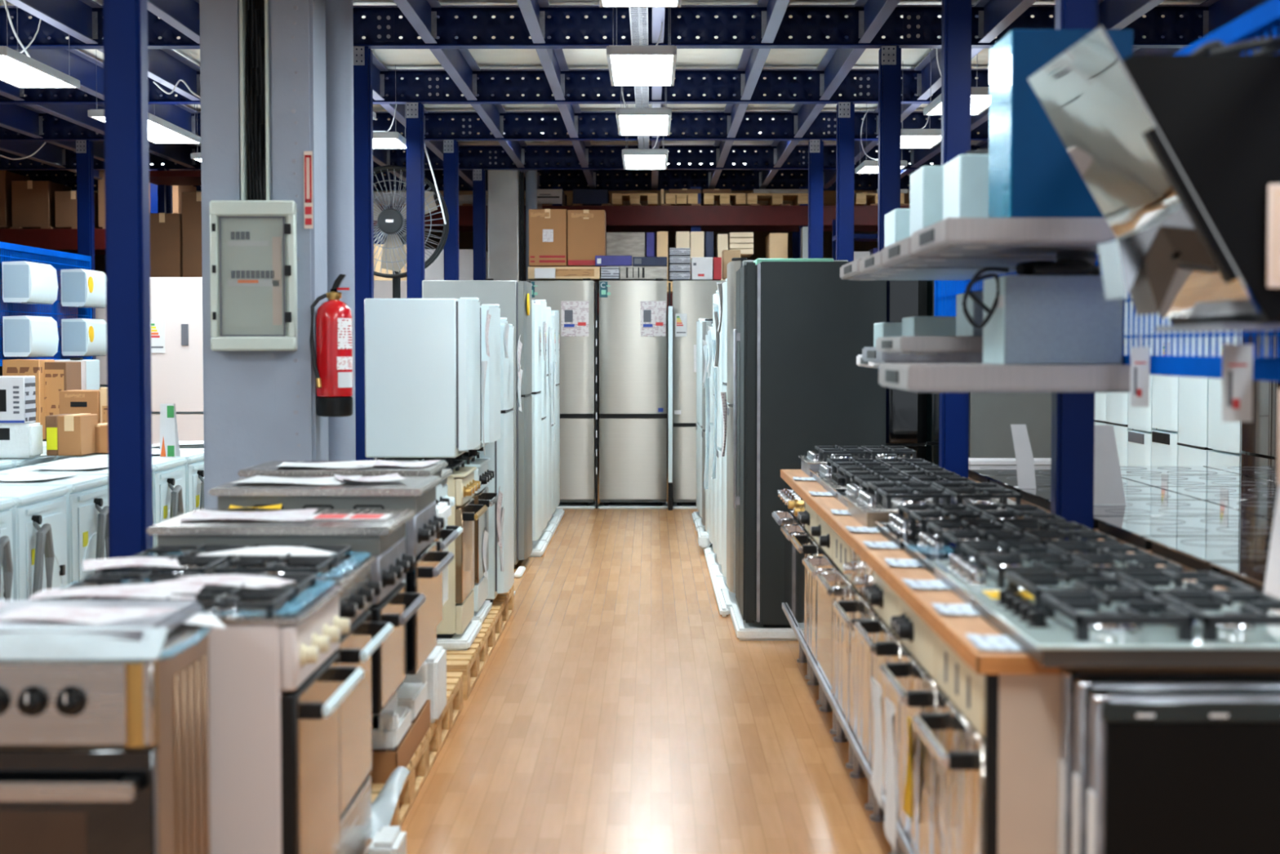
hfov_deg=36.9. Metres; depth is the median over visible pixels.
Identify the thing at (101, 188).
cardboard box
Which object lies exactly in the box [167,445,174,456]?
print
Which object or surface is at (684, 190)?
cardboard box
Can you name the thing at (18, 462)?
washing machine
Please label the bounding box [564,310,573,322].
print
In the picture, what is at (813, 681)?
base cabinet
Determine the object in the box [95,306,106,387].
fridge
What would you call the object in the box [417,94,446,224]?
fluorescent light
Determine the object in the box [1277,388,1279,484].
price sign
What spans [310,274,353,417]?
fire extinguisher
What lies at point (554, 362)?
sheet
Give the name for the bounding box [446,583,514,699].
wooden pallet
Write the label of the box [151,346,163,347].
print
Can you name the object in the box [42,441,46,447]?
washing machine
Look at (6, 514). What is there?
washing machine
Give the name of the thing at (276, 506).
printed sheet
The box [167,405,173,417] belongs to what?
print
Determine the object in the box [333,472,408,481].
printed sheet
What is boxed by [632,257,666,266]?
cardboard box
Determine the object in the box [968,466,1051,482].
cooktop
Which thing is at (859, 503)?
cooktop
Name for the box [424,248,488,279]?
cardboard box
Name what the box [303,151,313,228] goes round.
fire sign
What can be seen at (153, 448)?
washing machine
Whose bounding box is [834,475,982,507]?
gas hob
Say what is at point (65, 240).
rack
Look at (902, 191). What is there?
cardboard box
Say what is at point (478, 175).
steel post
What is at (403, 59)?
ceiling
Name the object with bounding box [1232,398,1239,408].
print
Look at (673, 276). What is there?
cardboard box
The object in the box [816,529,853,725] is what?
oven
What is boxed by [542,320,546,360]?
sheet
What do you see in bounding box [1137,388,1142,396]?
print
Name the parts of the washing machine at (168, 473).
plate, panel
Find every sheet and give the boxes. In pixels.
[0,473,76,481]
[0,602,7,607]
[0,604,178,624]
[26,582,205,599]
[29,462,107,470]
[82,556,180,571]
[106,448,184,454]
[151,444,204,446]
[155,440,204,444]
[155,574,297,587]
[177,508,317,520]
[182,612,226,628]
[196,546,337,556]
[227,503,281,508]
[229,475,362,484]
[276,460,376,468]
[304,514,392,519]
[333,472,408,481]
[357,459,439,466]
[480,360,487,455]
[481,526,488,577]
[484,309,491,356]
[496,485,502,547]
[499,506,504,571]
[503,322,509,358]
[516,334,522,379]
[517,364,522,411]
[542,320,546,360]
[547,326,552,397]
[552,360,556,440]
[702,339,707,388]
[703,348,709,489]
[706,325,712,378]
[711,339,717,479]
[713,303,719,358]
[713,311,719,367]
[716,282,722,332]
[720,391,727,456]
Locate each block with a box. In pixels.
[368,826,406,853]
[435,502,451,519]
[667,482,672,510]
[697,531,710,547]
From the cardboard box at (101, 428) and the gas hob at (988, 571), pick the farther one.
the cardboard box at (101, 428)
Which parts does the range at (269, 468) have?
lid, handle mount, oven door, control panel, knob, handle mount, handle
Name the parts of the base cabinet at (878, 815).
leg, leg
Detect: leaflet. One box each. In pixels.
[871,676,884,808]
[884,697,897,852]
[902,716,912,823]
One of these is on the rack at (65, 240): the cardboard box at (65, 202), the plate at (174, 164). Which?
the cardboard box at (65, 202)
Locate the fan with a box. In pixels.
[373,165,448,297]
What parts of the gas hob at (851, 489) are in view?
knob, knob, knob, knob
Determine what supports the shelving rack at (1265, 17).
attached to the steel post at (1073, 414)
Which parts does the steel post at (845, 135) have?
head plate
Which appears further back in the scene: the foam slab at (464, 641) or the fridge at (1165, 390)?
the fridge at (1165, 390)
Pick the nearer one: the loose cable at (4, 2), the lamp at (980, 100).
the loose cable at (4, 2)
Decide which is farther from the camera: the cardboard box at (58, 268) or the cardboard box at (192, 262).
the cardboard box at (58, 268)
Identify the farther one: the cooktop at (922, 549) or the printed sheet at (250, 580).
the cooktop at (922, 549)
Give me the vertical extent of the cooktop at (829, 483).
0.008 m
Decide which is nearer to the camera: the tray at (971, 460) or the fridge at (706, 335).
the tray at (971, 460)
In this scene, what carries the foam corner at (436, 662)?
on the wooden pallet at (420, 766)
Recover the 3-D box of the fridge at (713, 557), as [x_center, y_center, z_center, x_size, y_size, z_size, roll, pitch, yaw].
[0.769,0.016,12.307,0.660,1.764,0.600,0,2,0]
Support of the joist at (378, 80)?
on the cross beam at (515, 86)
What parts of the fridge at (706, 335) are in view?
door, door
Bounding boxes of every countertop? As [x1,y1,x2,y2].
[780,469,1279,674]
[968,476,1230,589]
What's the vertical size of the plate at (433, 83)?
0.150 m
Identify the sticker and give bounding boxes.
[526,293,529,315]
[657,408,662,412]
[674,409,680,413]
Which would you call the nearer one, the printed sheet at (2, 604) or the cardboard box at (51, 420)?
the printed sheet at (2, 604)
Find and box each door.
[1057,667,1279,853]
[1071,679,1279,853]
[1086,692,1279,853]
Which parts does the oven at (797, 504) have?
knob, knob, control panel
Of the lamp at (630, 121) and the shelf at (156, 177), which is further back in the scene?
the shelf at (156, 177)
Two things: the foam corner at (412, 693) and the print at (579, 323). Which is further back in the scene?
the print at (579, 323)
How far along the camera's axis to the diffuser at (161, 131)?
12.34 m
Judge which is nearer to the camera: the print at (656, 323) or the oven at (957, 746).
the oven at (957, 746)
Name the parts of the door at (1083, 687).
glass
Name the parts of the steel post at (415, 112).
head plate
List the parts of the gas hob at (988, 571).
knob, knob, knob, knob, knob, burner, burner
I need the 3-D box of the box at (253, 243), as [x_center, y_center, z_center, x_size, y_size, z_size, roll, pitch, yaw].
[-1.496,-0.585,7.445,0.330,0.580,0.090,0,2,0]
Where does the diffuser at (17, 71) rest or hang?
attached to the lamp at (17, 69)
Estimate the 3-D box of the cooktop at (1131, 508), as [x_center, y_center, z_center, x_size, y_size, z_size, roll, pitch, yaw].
[1.641,0.280,6.203,0.520,0.042,0.600,0,2,0]
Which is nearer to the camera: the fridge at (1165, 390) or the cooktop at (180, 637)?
the cooktop at (180, 637)
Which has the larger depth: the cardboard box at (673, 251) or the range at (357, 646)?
the cardboard box at (673, 251)
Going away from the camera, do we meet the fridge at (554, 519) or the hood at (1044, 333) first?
the hood at (1044, 333)
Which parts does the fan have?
blade, blade, motor, blade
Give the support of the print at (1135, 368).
attached to the price sign at (1140, 356)
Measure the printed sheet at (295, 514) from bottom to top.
0.010 m
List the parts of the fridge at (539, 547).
door, door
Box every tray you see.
[368,699,430,782]
[629,7,648,148]
[753,257,833,265]
[800,459,838,476]
[812,472,823,486]
[823,482,837,497]
[837,493,848,507]
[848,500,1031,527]
[877,524,904,549]
[904,543,933,574]
[968,457,1051,464]
[968,470,990,482]
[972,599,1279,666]
[990,479,1019,493]
[1019,490,1050,510]
[1093,519,1098,528]
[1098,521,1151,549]
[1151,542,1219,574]
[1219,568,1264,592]
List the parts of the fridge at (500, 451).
door, door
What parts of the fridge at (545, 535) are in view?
door, door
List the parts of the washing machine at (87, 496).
plate, panel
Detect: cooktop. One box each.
[0,623,211,662]
[48,585,344,625]
[83,555,376,585]
[421,457,490,466]
[447,466,476,477]
[798,455,912,463]
[808,468,929,478]
[820,477,942,490]
[834,488,982,501]
[844,494,1015,512]
[872,518,1079,539]
[899,537,1111,562]
[928,560,1186,591]
[966,590,1279,649]
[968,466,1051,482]
[984,475,1151,493]
[1013,486,1199,510]
[1048,500,1257,528]
[1093,515,1273,549]
[1120,466,1240,475]
[1121,475,1278,487]
[1142,536,1271,574]
[1156,486,1278,501]
[1203,466,1278,475]
[1204,500,1275,517]
[1208,561,1267,592]
[1248,475,1277,482]
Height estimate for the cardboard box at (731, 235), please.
0.050 m
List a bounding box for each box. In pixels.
[0,170,30,228]
[0,280,12,320]
[0,376,35,423]
[2,359,54,439]
[11,180,71,228]
[13,267,66,336]
[44,361,81,439]
[46,413,70,455]
[54,191,102,228]
[57,271,106,335]
[57,413,97,455]
[58,389,99,422]
[95,422,107,453]
[97,170,105,227]
[99,386,107,422]
[149,182,196,213]
[149,213,182,277]
[182,191,202,277]
[208,200,297,351]
[373,191,439,205]
[373,244,406,280]
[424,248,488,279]
[458,195,525,205]
[528,208,568,266]
[528,266,600,280]
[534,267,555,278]
[537,189,565,208]
[567,209,605,266]
[573,189,609,205]
[595,255,631,266]
[599,266,620,280]
[606,232,644,269]
[620,266,666,280]
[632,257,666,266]
[646,232,654,257]
[656,231,667,280]
[660,189,663,204]
[668,188,700,193]
[669,248,690,256]
[669,256,690,264]
[669,264,690,272]
[669,272,690,281]
[675,231,689,248]
[689,231,703,280]
[690,257,712,280]
[701,188,731,198]
[703,231,713,258]
[712,257,721,279]
[715,234,728,279]
[728,232,753,239]
[728,238,753,245]
[728,243,753,249]
[729,248,753,257]
[751,189,808,193]
[765,232,787,258]
[800,226,808,258]
[853,191,873,195]
[853,251,870,260]
[868,248,877,255]
[872,189,907,195]
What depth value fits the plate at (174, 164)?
17.49 m
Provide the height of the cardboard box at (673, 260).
0.064 m
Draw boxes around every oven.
[771,481,796,617]
[780,491,807,639]
[790,502,820,662]
[802,515,835,691]
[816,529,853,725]
[832,548,876,766]
[853,570,904,818]
[878,598,940,853]
[911,633,985,853]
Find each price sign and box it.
[1129,333,1150,406]
[1222,330,1253,422]
[1266,183,1279,288]
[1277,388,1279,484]
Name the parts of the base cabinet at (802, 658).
leg, leg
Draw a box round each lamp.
[0,1,79,88]
[87,48,200,143]
[190,104,200,162]
[373,65,405,148]
[373,111,376,119]
[598,0,681,7]
[606,7,676,86]
[615,86,671,135]
[622,135,667,169]
[666,151,746,164]
[854,103,906,173]
[900,75,941,148]
[923,35,989,115]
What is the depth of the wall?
25.92 m
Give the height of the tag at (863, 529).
0.007 m
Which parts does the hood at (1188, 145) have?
folded hood front, trim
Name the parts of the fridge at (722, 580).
door, door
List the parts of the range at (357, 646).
burner, burner, knob, handle mount, oven door, drawer, control panel, knob, knob, knob, handle, handle mount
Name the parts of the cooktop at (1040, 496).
glass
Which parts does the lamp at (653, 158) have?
frame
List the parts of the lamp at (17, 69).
power cord, frame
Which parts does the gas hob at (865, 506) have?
knob, knob, knob, knob, burner, burner, burner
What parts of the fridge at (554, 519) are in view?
door, door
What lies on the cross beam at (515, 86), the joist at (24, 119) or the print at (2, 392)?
the joist at (24, 119)
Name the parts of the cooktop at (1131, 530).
glass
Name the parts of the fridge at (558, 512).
door, door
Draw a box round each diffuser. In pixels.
[0,55,74,87]
[92,116,199,143]
[373,138,405,148]
[611,55,672,85]
[619,115,667,135]
[624,155,665,168]
[857,166,902,173]
[900,135,941,148]
[927,95,989,115]
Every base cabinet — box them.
[796,629,809,679]
[807,649,822,704]
[819,673,836,733]
[833,701,853,768]
[849,732,873,809]
[870,788,898,853]
[897,818,910,853]
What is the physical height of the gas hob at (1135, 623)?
0.089 m
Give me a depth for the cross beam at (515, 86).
12.71 m
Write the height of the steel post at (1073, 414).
3.023 m
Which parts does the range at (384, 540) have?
lid, oven door, control panel, knob, handle mount, knob, knob, knob, handle mount, handle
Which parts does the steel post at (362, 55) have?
head plate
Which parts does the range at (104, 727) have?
knob, knob, handle, knob, control panel, oven door, lid, handle mount, corner moulding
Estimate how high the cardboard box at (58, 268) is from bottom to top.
0.670 m
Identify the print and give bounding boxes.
[0,389,6,411]
[13,386,19,413]
[24,377,35,421]
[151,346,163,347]
[160,437,165,456]
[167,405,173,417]
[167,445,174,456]
[312,514,348,518]
[349,514,384,518]
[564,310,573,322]
[564,324,574,327]
[577,322,586,325]
[601,289,605,294]
[643,310,651,322]
[643,324,652,327]
[655,322,663,325]
[835,538,837,558]
[840,542,841,563]
[844,547,846,562]
[944,651,946,682]
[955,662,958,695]
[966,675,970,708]
[1133,367,1137,395]
[1134,361,1146,364]
[1136,713,1228,717]
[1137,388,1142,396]
[1227,370,1232,406]
[1228,364,1247,365]
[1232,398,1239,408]
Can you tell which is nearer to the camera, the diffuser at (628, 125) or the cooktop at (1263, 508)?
the cooktop at (1263, 508)
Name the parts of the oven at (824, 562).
knob, knob, control panel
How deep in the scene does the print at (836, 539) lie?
6.20 m
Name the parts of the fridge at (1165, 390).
door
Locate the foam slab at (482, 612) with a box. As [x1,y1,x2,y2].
[471,600,492,622]
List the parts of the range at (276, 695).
burner, burner, knob, control panel, oven door, handle mount, knob, knob, knob, handle, handle mount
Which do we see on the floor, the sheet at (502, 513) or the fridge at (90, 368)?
the fridge at (90, 368)
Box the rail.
[782,602,915,853]
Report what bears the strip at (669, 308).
on the block at (669, 484)
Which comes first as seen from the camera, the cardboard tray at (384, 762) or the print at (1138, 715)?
the print at (1138, 715)
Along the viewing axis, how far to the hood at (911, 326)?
6.29 m
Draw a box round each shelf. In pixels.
[149,170,201,185]
[831,219,877,260]
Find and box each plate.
[93,131,104,136]
[172,161,183,166]
[373,13,394,41]
[425,75,442,97]
[459,116,474,136]
[486,149,498,165]
[800,149,808,165]
[825,116,836,135]
[856,75,872,97]
[902,13,924,40]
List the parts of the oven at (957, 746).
control panel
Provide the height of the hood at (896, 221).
0.236 m
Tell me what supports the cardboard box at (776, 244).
on the pallet
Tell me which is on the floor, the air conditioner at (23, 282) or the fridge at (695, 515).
the fridge at (695, 515)
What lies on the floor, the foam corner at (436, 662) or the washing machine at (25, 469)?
the washing machine at (25, 469)
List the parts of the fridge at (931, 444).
door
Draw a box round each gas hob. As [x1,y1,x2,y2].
[798,444,916,476]
[808,457,938,486]
[820,466,960,497]
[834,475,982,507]
[844,480,1031,527]
[872,502,1079,549]
[899,520,1119,574]
[928,541,1186,604]
[966,568,1279,666]
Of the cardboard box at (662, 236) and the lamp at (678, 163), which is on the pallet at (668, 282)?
the cardboard box at (662, 236)
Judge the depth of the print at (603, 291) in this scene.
16.67 m
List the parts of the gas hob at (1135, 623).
knob, knob, knob, knob, knob, burner, burner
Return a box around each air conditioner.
[1,261,57,304]
[2,315,58,357]
[60,268,106,308]
[61,318,106,355]
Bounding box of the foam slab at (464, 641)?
[436,620,481,649]
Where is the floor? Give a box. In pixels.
[400,450,916,853]
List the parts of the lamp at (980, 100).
power cord, frame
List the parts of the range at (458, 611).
oven door, drawer, control panel, knob, handle mount, knob, knob, knob, handle mount, handle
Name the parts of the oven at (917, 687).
knob, knob, knob, control panel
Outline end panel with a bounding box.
[983,674,1061,853]
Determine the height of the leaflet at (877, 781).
0.277 m
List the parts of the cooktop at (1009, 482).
glass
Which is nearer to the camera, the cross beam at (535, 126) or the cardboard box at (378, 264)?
the cross beam at (535, 126)
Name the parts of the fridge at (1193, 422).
door, door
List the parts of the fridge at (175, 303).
door, display panel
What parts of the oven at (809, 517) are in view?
knob, knob, knob, control panel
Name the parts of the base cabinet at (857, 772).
leg, leg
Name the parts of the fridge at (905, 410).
door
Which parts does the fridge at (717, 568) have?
door, door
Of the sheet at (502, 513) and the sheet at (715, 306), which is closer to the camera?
the sheet at (502, 513)
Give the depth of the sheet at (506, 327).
8.98 m
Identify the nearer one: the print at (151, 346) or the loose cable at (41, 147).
the print at (151, 346)
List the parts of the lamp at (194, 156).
frame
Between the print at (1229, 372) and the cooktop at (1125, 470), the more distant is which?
the cooktop at (1125, 470)
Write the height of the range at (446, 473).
0.797 m
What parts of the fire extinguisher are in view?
lever, carry handle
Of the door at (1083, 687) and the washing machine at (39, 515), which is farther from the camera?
the washing machine at (39, 515)
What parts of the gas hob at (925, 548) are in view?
knob, knob, knob, knob, burner, burner, burner, burner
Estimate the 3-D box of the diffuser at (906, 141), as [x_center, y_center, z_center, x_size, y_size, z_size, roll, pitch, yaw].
[1.845,-1.906,12.821,0.288,0.009,0.778,0,2,0]
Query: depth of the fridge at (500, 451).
9.41 m
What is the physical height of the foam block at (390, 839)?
0.160 m
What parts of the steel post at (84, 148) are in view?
head plate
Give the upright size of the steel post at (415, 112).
3.023 m
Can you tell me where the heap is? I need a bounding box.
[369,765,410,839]
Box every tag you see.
[792,476,815,480]
[808,491,834,495]
[831,509,850,514]
[845,525,880,532]
[862,540,900,548]
[884,557,925,566]
[902,578,951,588]
[931,602,981,615]
[964,633,1024,650]
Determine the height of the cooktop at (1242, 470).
0.042 m
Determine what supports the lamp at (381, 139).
hanging from the ceiling
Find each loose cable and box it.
[0,142,45,159]
[2,0,31,57]
[153,79,200,98]
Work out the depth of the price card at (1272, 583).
3.88 m
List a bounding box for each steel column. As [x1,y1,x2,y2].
[199,0,355,508]
[487,151,537,280]
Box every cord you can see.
[961,266,1008,328]
[965,148,989,154]
[1013,257,1100,275]
[1189,35,1279,54]
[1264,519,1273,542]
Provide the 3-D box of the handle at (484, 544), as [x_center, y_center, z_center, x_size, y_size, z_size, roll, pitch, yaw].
[-0.674,0.543,8.334,0.021,0.229,0.181,0,2,0]
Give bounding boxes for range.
[0,600,211,853]
[34,571,364,853]
[83,543,393,853]
[146,508,425,715]
[208,475,453,675]
[237,460,458,626]
[386,451,497,611]
[391,459,487,637]
[440,468,462,605]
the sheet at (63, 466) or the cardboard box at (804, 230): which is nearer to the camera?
the sheet at (63, 466)
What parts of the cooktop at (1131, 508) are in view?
glass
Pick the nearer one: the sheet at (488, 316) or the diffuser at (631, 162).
the sheet at (488, 316)
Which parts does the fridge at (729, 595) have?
door, door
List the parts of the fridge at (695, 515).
door, door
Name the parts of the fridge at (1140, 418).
door, door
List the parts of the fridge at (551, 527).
door, door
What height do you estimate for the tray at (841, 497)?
0.030 m
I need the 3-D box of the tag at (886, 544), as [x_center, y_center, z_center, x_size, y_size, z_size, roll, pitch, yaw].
[0.682,0.325,5.294,0.118,0.006,0.165,0,2,0]
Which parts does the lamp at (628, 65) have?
frame, power cord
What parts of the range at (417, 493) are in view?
lid, oven door, control panel, knob, handle mount, knob, knob, knob, handle mount, handle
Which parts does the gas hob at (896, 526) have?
knob, knob, knob, knob, burner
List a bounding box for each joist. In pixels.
[0,80,197,168]
[0,104,104,161]
[0,133,102,179]
[4,0,200,105]
[9,16,198,134]
[146,0,406,182]
[372,53,472,186]
[393,0,542,189]
[516,0,598,188]
[651,7,665,188]
[706,0,790,188]
[756,0,901,188]
[823,0,1037,188]
[900,0,1164,178]
[974,0,1270,150]
[1236,36,1279,54]
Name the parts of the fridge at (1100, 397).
door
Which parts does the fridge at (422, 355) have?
door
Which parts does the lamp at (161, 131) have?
frame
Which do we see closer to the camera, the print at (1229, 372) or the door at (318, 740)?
the print at (1229, 372)
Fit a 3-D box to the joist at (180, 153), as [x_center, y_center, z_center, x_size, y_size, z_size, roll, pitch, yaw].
[-4.084,-2.258,12.770,0.087,0.201,14.029,0,2,0]
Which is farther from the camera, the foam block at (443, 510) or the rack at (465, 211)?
the rack at (465, 211)
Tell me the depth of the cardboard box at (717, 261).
16.70 m
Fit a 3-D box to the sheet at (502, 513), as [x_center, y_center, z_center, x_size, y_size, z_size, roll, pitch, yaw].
[-0.652,0.532,9.084,0.018,0.312,0.144,0,2,2]
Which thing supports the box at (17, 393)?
on the appliance
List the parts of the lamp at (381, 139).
frame, power cord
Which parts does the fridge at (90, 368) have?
door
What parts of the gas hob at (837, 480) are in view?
knob, knob, knob, knob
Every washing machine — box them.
[0,453,55,469]
[0,461,13,471]
[0,465,153,524]
[0,474,109,586]
[0,485,69,599]
[0,498,15,599]
[35,457,187,555]
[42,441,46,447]
[43,447,79,461]
[76,450,204,513]
[151,444,204,450]
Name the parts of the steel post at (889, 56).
head plate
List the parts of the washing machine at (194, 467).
plate, panel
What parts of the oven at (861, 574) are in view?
knob, knob, control panel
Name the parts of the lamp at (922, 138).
frame, power cord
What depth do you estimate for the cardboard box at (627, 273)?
16.71 m
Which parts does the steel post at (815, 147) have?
head plate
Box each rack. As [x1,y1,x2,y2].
[0,182,157,376]
[0,241,92,366]
[149,168,201,213]
[373,204,525,244]
[542,186,910,315]
[933,0,1279,381]
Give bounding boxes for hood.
[840,208,982,279]
[856,322,902,368]
[859,165,1015,275]
[862,316,982,363]
[875,291,983,354]
[878,275,1130,392]
[882,154,1055,266]
[911,29,1133,256]
[1027,26,1279,331]
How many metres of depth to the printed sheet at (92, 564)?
4.53 m
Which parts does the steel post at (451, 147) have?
head plate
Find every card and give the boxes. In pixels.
[160,403,180,457]
[693,344,696,372]
[982,590,1035,598]
[1010,424,1035,488]
[1093,425,1125,504]
[1263,484,1279,613]
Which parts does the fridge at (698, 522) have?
door, door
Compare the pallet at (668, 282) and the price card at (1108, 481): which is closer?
the price card at (1108, 481)
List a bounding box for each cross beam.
[0,4,1279,48]
[0,68,989,104]
[0,111,989,141]
[0,144,980,170]
[6,169,916,191]
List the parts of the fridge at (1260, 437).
door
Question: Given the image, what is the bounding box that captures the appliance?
[0,422,43,457]
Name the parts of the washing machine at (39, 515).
plate, panel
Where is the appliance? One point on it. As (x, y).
(16, 440)
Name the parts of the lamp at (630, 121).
power cord, frame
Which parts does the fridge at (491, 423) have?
door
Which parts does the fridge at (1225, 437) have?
door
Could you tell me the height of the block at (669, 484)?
0.235 m
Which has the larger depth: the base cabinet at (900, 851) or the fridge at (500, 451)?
the fridge at (500, 451)
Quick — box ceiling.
[0,0,1206,208]
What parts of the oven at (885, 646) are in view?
knob, knob, knob, control panel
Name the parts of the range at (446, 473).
control panel, oven door, lid, knob, handle mount, handle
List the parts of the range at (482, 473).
oven door, drawer, control panel, knob, handle mount, knob, knob, knob, handle mount, handle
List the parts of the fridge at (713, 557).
door, door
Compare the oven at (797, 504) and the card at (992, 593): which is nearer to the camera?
the card at (992, 593)
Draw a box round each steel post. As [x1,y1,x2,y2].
[75,139,95,359]
[102,0,153,558]
[165,168,172,213]
[353,46,374,460]
[405,102,425,297]
[443,139,458,279]
[472,168,486,279]
[808,139,823,258]
[835,102,854,261]
[877,45,901,252]
[938,0,971,477]
[1050,0,1098,529]
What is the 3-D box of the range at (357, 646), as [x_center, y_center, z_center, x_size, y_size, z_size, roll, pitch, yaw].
[-0.972,0.763,4.752,0.662,0.899,0.560,0,2,0]
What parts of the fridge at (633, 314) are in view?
door, door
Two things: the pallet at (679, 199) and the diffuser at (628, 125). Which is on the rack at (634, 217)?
the pallet at (679, 199)
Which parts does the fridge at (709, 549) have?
door, door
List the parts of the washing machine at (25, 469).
plate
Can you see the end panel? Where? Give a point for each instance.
(1022, 712)
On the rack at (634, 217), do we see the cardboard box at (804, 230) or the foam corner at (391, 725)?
the cardboard box at (804, 230)
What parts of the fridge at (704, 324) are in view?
door, door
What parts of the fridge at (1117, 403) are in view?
door, door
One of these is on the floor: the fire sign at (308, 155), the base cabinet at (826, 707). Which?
the base cabinet at (826, 707)
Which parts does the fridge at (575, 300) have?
door, door, hinge strip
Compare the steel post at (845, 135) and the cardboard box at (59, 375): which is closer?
the cardboard box at (59, 375)
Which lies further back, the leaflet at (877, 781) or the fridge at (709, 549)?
the fridge at (709, 549)
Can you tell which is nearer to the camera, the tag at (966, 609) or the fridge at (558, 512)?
the tag at (966, 609)
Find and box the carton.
[721,249,740,279]
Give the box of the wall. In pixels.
[0,231,1099,450]
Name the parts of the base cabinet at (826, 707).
leg, leg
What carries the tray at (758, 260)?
on the fridge at (802, 329)
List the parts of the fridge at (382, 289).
door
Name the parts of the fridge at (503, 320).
door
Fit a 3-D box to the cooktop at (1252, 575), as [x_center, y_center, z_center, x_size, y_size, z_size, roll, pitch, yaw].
[1.630,0.358,4.329,0.520,0.042,0.600,0,2,0]
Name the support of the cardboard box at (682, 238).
on the pallet at (668, 282)
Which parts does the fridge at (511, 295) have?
door, door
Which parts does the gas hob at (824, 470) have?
knob, knob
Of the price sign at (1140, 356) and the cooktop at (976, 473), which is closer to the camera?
the price sign at (1140, 356)
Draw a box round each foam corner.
[372,690,411,749]
[397,662,427,721]
[425,645,446,722]
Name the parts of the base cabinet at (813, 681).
leg, leg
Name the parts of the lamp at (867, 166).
power cord, frame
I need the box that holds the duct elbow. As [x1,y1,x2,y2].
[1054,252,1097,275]
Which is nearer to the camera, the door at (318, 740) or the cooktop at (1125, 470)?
the door at (318, 740)
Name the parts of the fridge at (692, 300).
door, door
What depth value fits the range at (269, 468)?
6.38 m
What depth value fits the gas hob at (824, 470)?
7.77 m
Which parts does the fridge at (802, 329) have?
handle, handle, door, door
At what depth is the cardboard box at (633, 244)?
19.36 m
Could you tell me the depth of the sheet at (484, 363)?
8.14 m
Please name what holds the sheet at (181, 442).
on the sheet at (157, 445)
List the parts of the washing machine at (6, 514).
panel, plate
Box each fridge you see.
[54,357,99,389]
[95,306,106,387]
[150,277,204,444]
[364,297,480,464]
[373,280,406,460]
[422,280,532,568]
[466,324,514,604]
[468,304,500,455]
[500,317,515,595]
[528,302,546,556]
[530,278,597,508]
[531,299,551,544]
[542,306,556,535]
[546,313,560,527]
[551,310,564,519]
[598,278,667,508]
[672,280,725,508]
[692,318,705,523]
[694,320,711,530]
[697,318,712,533]
[702,334,712,549]
[703,324,715,555]
[706,290,720,566]
[712,296,724,576]
[716,278,729,590]
[721,257,848,613]
[729,261,886,639]
[885,280,927,460]
[924,280,939,466]
[968,271,1051,466]
[1094,392,1106,425]
[1105,296,1134,466]
[1127,297,1159,466]
[1151,313,1178,466]
[1177,331,1215,466]
[1207,330,1249,466]
[1240,329,1279,466]
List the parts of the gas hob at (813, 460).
knob, burner, burner, burner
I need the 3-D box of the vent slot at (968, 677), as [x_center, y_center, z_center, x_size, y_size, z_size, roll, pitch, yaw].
[0.621,0.500,3.623,0.003,0.060,0.024,0,2,0]
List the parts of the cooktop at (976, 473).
glass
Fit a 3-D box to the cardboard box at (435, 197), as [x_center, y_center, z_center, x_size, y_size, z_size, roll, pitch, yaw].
[-2.484,-2.331,19.785,0.800,0.130,0.702,0,2,0]
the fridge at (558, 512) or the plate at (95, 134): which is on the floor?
the fridge at (558, 512)
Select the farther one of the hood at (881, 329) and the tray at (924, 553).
the hood at (881, 329)
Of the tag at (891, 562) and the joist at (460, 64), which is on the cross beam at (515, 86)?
the joist at (460, 64)
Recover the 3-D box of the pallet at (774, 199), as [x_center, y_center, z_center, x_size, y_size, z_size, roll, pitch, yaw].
[1.389,-2.315,19.708,0.612,0.105,0.750,0,2,0]
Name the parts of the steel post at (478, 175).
head plate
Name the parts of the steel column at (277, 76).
channel trim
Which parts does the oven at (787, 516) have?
knob, knob, knob, knob, control panel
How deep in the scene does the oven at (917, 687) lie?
4.32 m
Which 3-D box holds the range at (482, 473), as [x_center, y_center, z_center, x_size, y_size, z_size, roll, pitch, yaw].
[-0.952,0.488,9.004,0.562,0.724,0.550,0,2,0]
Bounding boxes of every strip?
[514,566,525,577]
[667,306,672,482]
[668,282,671,306]
[702,547,728,617]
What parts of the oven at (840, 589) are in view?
control panel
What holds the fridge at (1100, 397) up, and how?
on the floor
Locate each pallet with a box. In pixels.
[371,671,462,841]
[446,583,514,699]
[612,193,657,205]
[665,193,697,205]
[666,280,672,293]
[702,193,745,205]
[744,193,808,205]
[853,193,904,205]
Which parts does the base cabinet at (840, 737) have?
leg, leg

